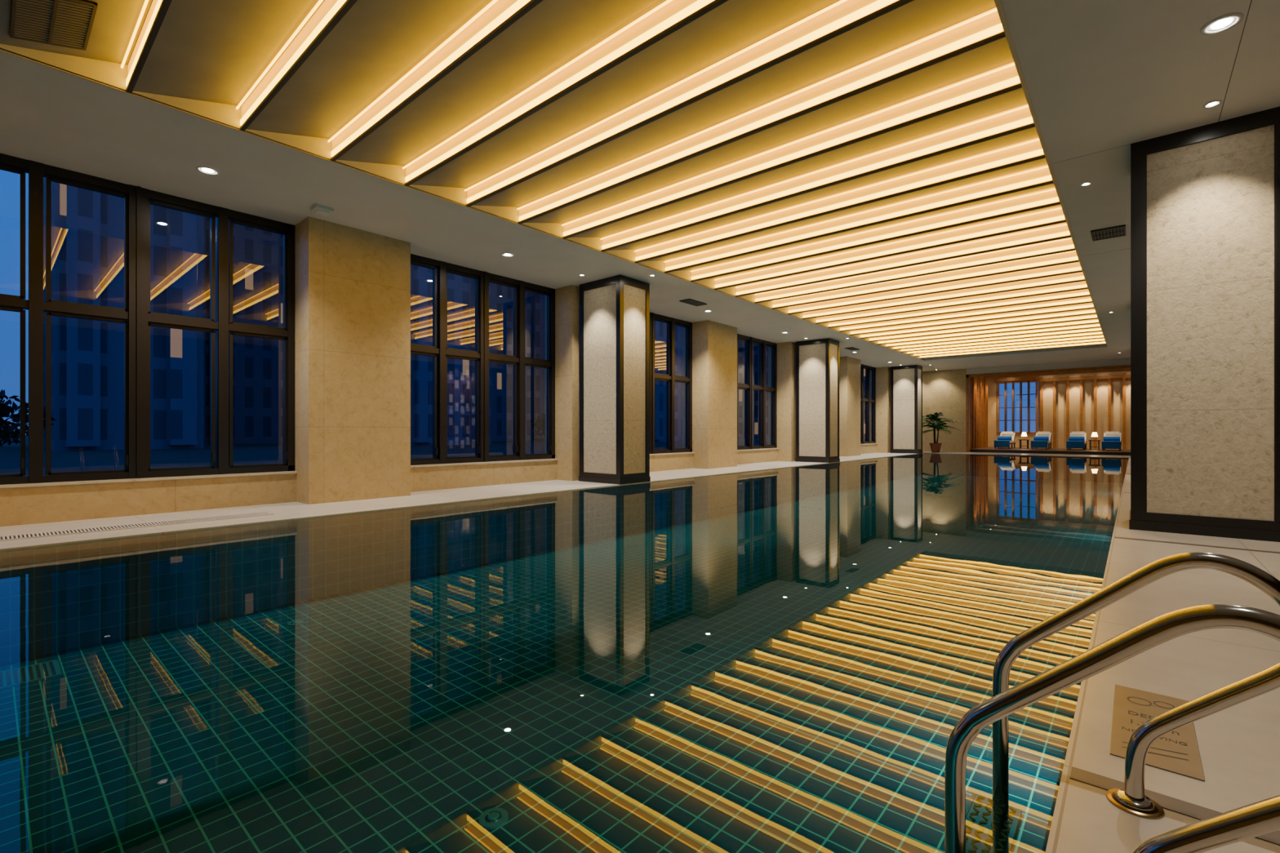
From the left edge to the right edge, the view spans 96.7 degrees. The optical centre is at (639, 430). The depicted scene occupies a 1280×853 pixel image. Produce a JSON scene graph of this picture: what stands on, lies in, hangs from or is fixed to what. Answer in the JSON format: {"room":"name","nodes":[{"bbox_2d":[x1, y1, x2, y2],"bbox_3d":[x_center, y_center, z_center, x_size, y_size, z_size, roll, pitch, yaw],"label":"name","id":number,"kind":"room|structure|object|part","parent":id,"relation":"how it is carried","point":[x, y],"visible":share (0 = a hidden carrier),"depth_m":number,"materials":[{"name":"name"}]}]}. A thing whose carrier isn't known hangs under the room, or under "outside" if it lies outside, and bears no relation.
{"room":"indoor swimming pool","nodes":[
{"label":"indoor swimming pool","id":0,"kind":"room"},
{"bbox_2d":[310,204,333,216],"bbox_3d":[-4.335,-3.002,7.756,0.220,0.075,0.220,0,0,41],"label":"ceiling speaker","id":1,"kind":"object","parent":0,"point":[317,209],"depth_m":7.70},
{"bbox_2d":[0,216,890,526],"bbox_3d":[1.376,-1.000,15.698,0.880,4.080,37.500,0,0,41],"label":"wall","id":2,"kind":"structure","parent":0,"point":[353,285],"depth_m":8.72,"materials":[{"name":"beige stone"}]},
{"bbox_2d":[0,153,294,484],"bbox_3d":[-6.293,-1.224,7.127,0.190,3.627,3.500,0,0,41],"label":"frame","id":3,"kind":"object","parent":2,"relation":"attached to","point":[136,316],"visible":1,"depth_m":7.05,"materials":[{"name":"brown metal"}]},
{"bbox_2d":[410,253,555,465],"bbox_3d":[-3.013,-1.224,10.900,0.190,3.627,3.500,0,0,41],"label":"frame","id":4,"kind":"object","parent":2,"relation":"attached to","point":[439,350],"visible":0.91,"depth_m":10.81,"materials":[{"name":"brown metal"}]},
{"bbox_2d":[649,312,692,453],"bbox_3d":[0.268,-1.224,14.674,0.190,3.627,3.500,0,0,41],"label":"frame","id":5,"kind":"object","parent":2,"relation":"attached to","point":[670,378],"visible":0.52,"depth_m":15.26,"materials":[{"name":"brown metal"}]},
{"bbox_2d":[737,333,777,449],"bbox_3d":[3.548,-1.224,18.447,0.190,3.627,3.500,0,0,41],"label":"frame","id":6,"kind":"object","parent":2,"relation":"attached to","point":[748,386],"visible":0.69,"depth_m":19.02,"materials":[{"name":"brown metal"}]},
{"bbox_2d":[860,364,875,444],"bbox_3d":[10.108,-1.224,25.994,0.190,3.627,3.500,0,0,41],"label":"frame","id":7,"kind":"object","parent":2,"relation":"attached to","point":[867,400],"visible":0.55,"depth_m":26.59,"materials":[{"name":"brown metal"}]},
{"bbox_2d":[0,0,1279,376],"bbox_3d":[8.413,-3.288,13.489,14.400,0.504,43.400,0,0,41],"label":"ceiling","id":8,"kind":"structure","parent":0,"point":[452,93],"depth_m":5.97,"materials":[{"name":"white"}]},
{"bbox_2d":[8,0,97,50],"bbox_3d":[-4.485,-3.135,4.344,0.770,0.130,0.430,0,0,41],"label":"ceiling vent","id":9,"kind":"object","parent":8,"relation":"in","point":[62,23],"visible":1,"depth_m":4.35,"materials":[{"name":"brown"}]},
{"bbox_2d":[195,165,220,174],"bbox_3d":[-5.036,-3.035,6.630,0.230,0.010,0.230,0,0,41],"label":"recessed light","id":10,"kind":"object","parent":8,"relation":"in","point":[206,168],"visible":1,"depth_m":6.62,"materials":[{"name":"white metal"}]},
{"bbox_3d":[-5.036,-3.038,6.630,0.105,0.003,0.105,0,0,41],"label":"bulb","id":11,"kind":"part","parent":10,"relation":"part of","materials":[{"name":"white glass"}]},
{"bbox_2d":[500,252,514,257],"bbox_3d":[-2.280,-3.035,9.800,0.230,0.010,0.230,0,0,41],"label":"recessed light","id":12,"kind":"object","parent":8,"relation":"in","point":[506,254],"visible":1,"depth_m":9.77,"materials":[{"name":"white metal"}]},
{"bbox_2d":[0,0,1107,360],"bbox_3d":[5.293,-3.042,11.849,6.123,0.016,28.314,0,0,41],"label":"trim","id":13,"kind":"structure","parent":8,"relation":"attached to","point":[997,2],"depth_m":5.98,"materials":[{"name":"beige"}]},
{"bbox_2d":[679,298,706,306],"bbox_3d":[1.259,-3.027,13.414,0.300,0.018,0.700,0,0,41],"label":"ceiling vent","id":14,"kind":"object","parent":8,"relation":"in","point":[690,301],"visible":1,"depth_m":13.39,"materials":[{"name":"grey metal"}]},
{"bbox_2d":[844,346,859,350],"bbox_3d":[7.820,-3.027,20.961,0.300,0.018,0.700,0,0,41],"label":"ceiling vent","id":15,"kind":"object","parent":8,"relation":"in","point":[851,348],"visible":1,"depth_m":20.95,"materials":[{"name":"grey metal"}]},
{"bbox_2d":[983,368,1130,378],"bbox_3d":[21.334,-2.910,26.836,9.390,0.100,2.900,0,0,41],"label":"trim","id":16,"kind":"structure","parent":8,"relation":"attached to","point":[1115,370],"depth_m":28.73,"materials":[{"name":"orange wood"}]},
{"bbox_2d":[1080,182,1091,186],"bbox_3d":[5.480,-3.035,6.989,0.108,0.010,0.108,0,0,41],"label":"recessed light","id":17,"kind":"object","parent":8,"relation":"in","point":[1084,183],"visible":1,"depth_m":6.99,"materials":[{"name":"white"}]},
{"bbox_2d":[1090,224,1125,240],"bbox_3d":[7.171,-3.027,8.706,0.400,0.018,0.550,0,0,41],"label":"ceiling vent","id":18,"kind":"object","parent":8,"relation":"in","point":[1117,231],"visible":1,"depth_m":8.70,"materials":[{"name":"grey metal"}]},
{"bbox_2d":[1054,0,1252,256],"bbox_3d":[9.926,-3.040,8.597,5.097,0.002,36.000,0,0,41],"label":"trim","id":19,"kind":"structure","parent":8,"relation":"attached to","point":[1251,0],"depth_m":4.89,"materials":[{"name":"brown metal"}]},
{"bbox_2d":[1203,99,1222,107],"bbox_3d":[5.312,-3.035,5.280,0.122,0.010,0.122,0,0,41],"label":"recessed light","id":20,"kind":"object","parent":8,"relation":"in","point":[1213,102],"visible":1,"depth_m":5.27,"materials":[{"name":"white"}]},
{"bbox_2d":[1200,12,1244,35],"bbox_3d":[4.339,-3.035,4.245,0.230,0.010,0.230,0,0,41],"label":"recessed light","id":21,"kind":"object","parent":8,"relation":"in","point":[1239,15],"visible":1,"depth_m":4.24,"materials":[{"name":"white metal"}]},
{"bbox_3d":[4.339,-3.038,4.245,0.105,0.003,0.105,0,0,41],"label":"bulb","id":22,"kind":"part","parent":21,"relation":"part of","materials":[{"name":"white"}]},
{"bbox_2d":[0,451,1279,852],"bbox_3d":[8.413,1.165,13.489,14.400,0.250,43.400,0,0,41],"label":"floor","id":23,"kind":"structure","parent":0,"point":[1238,744],"depth_m":2.63,"materials":[{"name":"stone"}]},
{"bbox_2d":[0,511,274,541],"bbox_3d":[-5.717,1.035,5.930,0.290,0.014,3.250,0,0,41],"label":"drain grate","id":24,"kind":"object","parent":23,"relation":"on","point":[23,536],"visible":1,"depth_m":6.11,"materials":[{"name":"grey plastic"}]},
{"bbox_2d":[0,453,1128,852],"bbox_3d":[5.162,1.597,11.811,7.574,1.085,34.000,0,0,41],"label":"swimming pool","id":25,"kind":"object","parent":23,"relation":"in","point":[784,660],"visible":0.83,"depth_m":4.88,"materials":[{"name":"tile"}]},
{"bbox_2d":[0,659,62,689],"bbox_3d":[-5.126,2.032,4.734,0.450,0.016,0.420,0,0,41],"label":"grille","id":26,"kind":"object","parent":25,"relation":"attached to","point":[30,674],"depth_m":4.73,"materials":[{"name":"teal"}]},
{"bbox_2d":[578,274,650,484],"bbox_3d":[-0.531,-1.000,11.770,1.179,4.080,0.914,0,0,41],"label":"panel column","id":27,"kind":"structure","parent":23,"relation":"on","point":[615,310],"depth_m":11.42,"materials":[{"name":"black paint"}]},
{"bbox_2d":[795,337,839,462],"bbox_3d":[6.030,-1.000,19.317,1.179,4.080,0.914,0,0,41],"label":"panel column","id":28,"kind":"structure","parent":23,"relation":"on","point":[817,361],"depth_m":18.96,"materials":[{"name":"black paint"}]},
{"bbox_2d":[890,364,922,453],"bbox_3d":[12.591,-1.000,26.864,1.179,4.080,0.914,0,0,41],"label":"panel column","id":29,"kind":"structure","parent":23,"relation":"on","point":[906,381],"depth_m":26.54,"materials":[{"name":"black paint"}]},
{"bbox_2d":[922,412,962,453],"bbox_3d":[14.293,0.076,27.555,2.162,1.927,2.285,0,0,-32],"label":"potted palm","id":30,"kind":"object","parent":23,"relation":"on","point":[935,424],"visible":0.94,"depth_m":27.32,"materials":[{"name":"green plant"}]},
{"bbox_2d":[970,447,1130,455],"bbox_3d":[21.419,0.970,26.941,9.380,0.140,5.210,0,0,41],"label":"platform","id":31,"kind":"object","parent":23,"relation":"on","point":[1003,450],"visible":0.57,"depth_m":26.68,"materials":[{"name":"brown wood"}]},
{"bbox_2d":[994,431,1015,448],"bbox_3d":[18.869,0.464,29.403,0.680,0.871,1.960,0,0,41],"label":"sun lounger","id":32,"kind":"object","parent":31,"relation":"on","point":[1005,439],"visible":0.97,"depth_m":29.10,"materials":[{"name":"blue fabric"}]},
{"bbox_2d":[1017,439,1030,448],"bbox_3d":[19.732,0.669,29.223,0.440,0.460,0.440,0,0,41],"label":"side table","id":33,"kind":"object","parent":31,"relation":"on","point":[1027,440],"visible":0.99,"depth_m":29.14,"materials":[{"name":"brown wood"}]},
{"bbox_2d":[1021,431,1026,439],"bbox_3d":[19.732,0.248,29.223,0.260,0.379,0.260,0,0,41],"label":"table lamp","id":34,"kind":"object","parent":33,"relation":"on","point":[1024,434],"visible":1,"depth_m":29.15,"materials":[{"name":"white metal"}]},
{"bbox_2d":[1031,431,1052,449],"bbox_3d":[20.038,0.464,28.387,0.680,0.871,1.960,0,0,41],"label":"sun lounger","id":35,"kind":"object","parent":31,"relation":"on","point":[1042,439],"visible":0.98,"depth_m":28.15,"materials":[{"name":"blue fabric"}]},
{"bbox_2d":[1066,431,1087,450],"bbox_3d":[21.095,0.464,27.468,0.680,0.871,1.960,0,0,41],"label":"sun lounger","id":36,"kind":"object","parent":31,"relation":"on","point":[1076,439],"visible":0.98,"depth_m":27.17,"materials":[{"name":"blue fabric"}]},
{"bbox_2d":[1088,440,1100,449],"bbox_3d":[21.868,0.669,27.366,0.440,0.460,0.440,0,0,41],"label":"side table","id":37,"kind":"object","parent":31,"relation":"on","point":[1091,446],"visible":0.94,"depth_m":27.22,"materials":[{"name":"brown wood"}]},
{"bbox_2d":[1091,431,1097,439],"bbox_3d":[21.868,0.248,27.366,0.260,0.379,0.260,0,0,41],"label":"table lamp","id":38,"kind":"object","parent":37,"relation":"on","point":[1094,434],"visible":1,"depth_m":27.30,"materials":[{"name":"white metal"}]},
{"bbox_2d":[1101,431,1121,450],"bbox_3d":[22.076,0.464,26.615,0.680,0.871,1.960,0,0,41],"label":"sun lounger","id":39,"kind":"object","parent":31,"relation":"on","point":[1111,440],"visible":0.99,"depth_m":26.33,"materials":[{"name":"blue fabric"}]},
{"bbox_2d":[944,551,1279,852],"bbox_3d":[1.162,1.139,1.375,0.730,1.642,0.724,0,0,41],"label":"pool ladder","id":40,"kind":"object","parent":23,"relation":"attached to","point":[986,825],"visible":1,"depth_m":1.40,"materials":[{"name":"silver metal"}]},
{"bbox_2d":[1110,684,1204,781],"bbox_3d":[1.808,1.037,2.006,0.218,0.004,0.660,0,0,41],"label":"safety sign","id":41,"kind":"object","parent":23,"relation":"on","point":[1177,751],"visible":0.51,"depth_m":1.94,"materials":[{"name":"brown"}]},
{"bbox_2d":[1070,492,1279,845],"bbox_3d":[9.778,1.040,8.464,3.946,0.004,21.345,0,0,41],"label":"trim","id":42,"kind":"structure","parent":23,"relation":"on","point":[1170,803],"depth_m":1.61,"materials":[{"name":"beige stone"}]},
{"bbox_2d":[1128,106,1279,542],"bbox_3d":[5.955,-1.000,6.020,1.174,4.080,1.024,0,0,41],"label":"panel column","id":43,"kind":"structure","parent":23,"relation":"on","point":[1205,200],"depth_m":5.66,"materials":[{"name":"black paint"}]},
{"bbox_2d":[928,443,942,453],"bbox_3d":[14.276,0.812,27.473,0.540,0.455,0.540,0,0,41],"label":"pot","id":44,"kind":"object","parent":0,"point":[935,447],"depth_m":27.30,"materials":[{"name":"brown ceramic"}]},
{"bbox_2d":[922,368,966,452],"bbox_3d":[14.757,-1.000,29.109,3.480,4.080,0.300,0,0,41],"label":"wall","id":45,"kind":"structure","parent":0,"point":[944,392],"depth_m":28.40,"materials":[{"name":"beige stone"}]},
{"bbox_2d":[965,364,1130,452],"bbox_3d":[19.605,-0.860,24.855,9.420,3.800,0.360,0,0,41],"label":"trim","id":46,"kind":"structure","parent":45,"relation":"attached to","point":[1127,366],"depth_m":27.07,"materials":[{"name":"orange wood"}]},
{"bbox_2d":[966,358,1130,374],"bbox_3d":[19.625,-2.900,24.877,9.420,0.280,0.300,0,0,41],"label":"wall","id":47,"kind":"structure","parent":0,"point":[1115,362],"depth_m":25.62,"materials":[{"name":"paint"}]},
{"bbox_2d":[987,370,1130,448],"bbox_3d":[23.208,-1.000,28.984,9.800,4.080,0.200,0,0,41],"label":"wall","id":48,"kind":"structure","parent":0,"point":[1116,384],"depth_m":29.42,"materials":[{"name":"brown wood"}]},
{"bbox_2d":[996,380,1037,433],"bbox_3d":[20.634,-1.290,31.129,1.860,2.860,0.140,0,0,41],"label":"frame","id":49,"kind":"object","parent":48,"relation":"attached to","point":[1013,394],"visible":0.87,"depth_m":30.98,"materials":[{"name":"orange wood"}]},
{"bbox_2d":[994,373,1130,448],"bbox_3d":[23.204,-1.008,28.759,9.090,3.805,0.135,0,0,41],"label":"trim","id":50,"kind":"structure","parent":48,"relation":"attached to","point":[1124,375],"depth_m":29.19,"materials":[{"name":"orange wood"}]},
{"bbox_3d":[17.806,-1.000,30.102,0.180,4.080,5.200,0,0,41],"label":"wall","id":51,"kind":"structure","parent":0,"visible":0},
{"bbox_2d":[970,377,987,448],"bbox_3d":[17.815,-0.983,29.895,0.095,3.755,4.300,0,0,41],"label":"trim","id":52,"kind":"structure","parent":51,"relation":"attached to","point":[979,385],"depth_m":30.05,"materials":[{"name":"orange wood"}]},
{"label":"outside","id":53,"kind":"structure","parent":0,"visible":0},
{"bbox_2d":[0,435,865,475],"bbox_3d":[-53.894,1.340,113.100,210.250,0.001,400.000,0,0,41],"label":"ground","id":54,"kind":"structure","parent":53,"point":[242,454],"depth_m":32.75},
{"bbox_2d":[0,389,56,448],"bbox_3d":[-20.437,-0.108,16.190,5.336,2.911,5.310,0,0,41],"label":"tree","id":55,"kind":"object","parent":54,"relation":"on","point":[6,431],"visible":0.65,"depth_m":17.02,"materials":[{"name":"brown plant"}]},
{"bbox_2d":[43,177,204,451],"bbox_3d":[-40.502,-30.810,44.483,13.100,64.300,8.600,0,0,41],"label":"apartment tower","id":56,"kind":"structure","parent":54,"relation":"on","point":[87,226],"depth_m":39.94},
{"bbox_2d":[204,216,283,444],"bbox_3d":[-43.949,-28.310,63.380,15.100,59.300,12.600,0,0,41],"label":"apartment tower","id":57,"kind":"structure","parent":54,"relation":"on","point":[257,254],"depth_m":58.17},
{"bbox_2d":[410,264,491,445],"bbox_3d":[-22.295,-35.810,57.806,13.100,74.300,9.600,0,0,41],"label":"apartment tower","id":58,"kind":"structure","parent":54,"relation":"on","point":[460,289],"depth_m":54.10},
{"bbox_2d":[491,283,545,441],"bbox_3d":[-23.118,-30.810,79.722,17.100,64.300,14.600,0,0,41],"label":"apartment tower","id":59,"kind":"structure","parent":54,"relation":"on","point":[502,296],"depth_m":75.01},
{"bbox_2d":[530,413,545,436],"bbox_3d":[-6.031,-0.151,44.976,5.327,2.996,5.320,0,0,41],"label":"tree","id":60,"kind":"object","parent":54,"relation":"on","point":[540,424],"visible":0.16,"depth_m":44.04,"materials":[{"name":"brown plant"}]},
{"bbox_2d":[654,320,682,441],"bbox_3d":[0.505,-25.810,76.412,13.100,54.300,14.600,0,0,41],"label":"apartment tower","id":61,"kind":"structure","parent":54,"relation":"on","point":[660,328],"depth_m":70.62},
{"bbox_2d":[737,339,768,438],"bbox_3d":[20.512,-30.810,114.671,21.100,64.300,20.600,0,0,41],"label":"apartment tower","id":62,"kind":"structure","parent":54,"relation":"on","point":[741,344],"depth_m":102.57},
{"bbox_2d":[863,368,865,437],"bbox_3d":[51.514,-30.810,127.471,21.100,64.300,20.600,0,0,41],"label":"apartment tower","id":63,"kind":"structure","parent":54,"relation":"on","point":[864,369],"depth_m":118.39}
]}

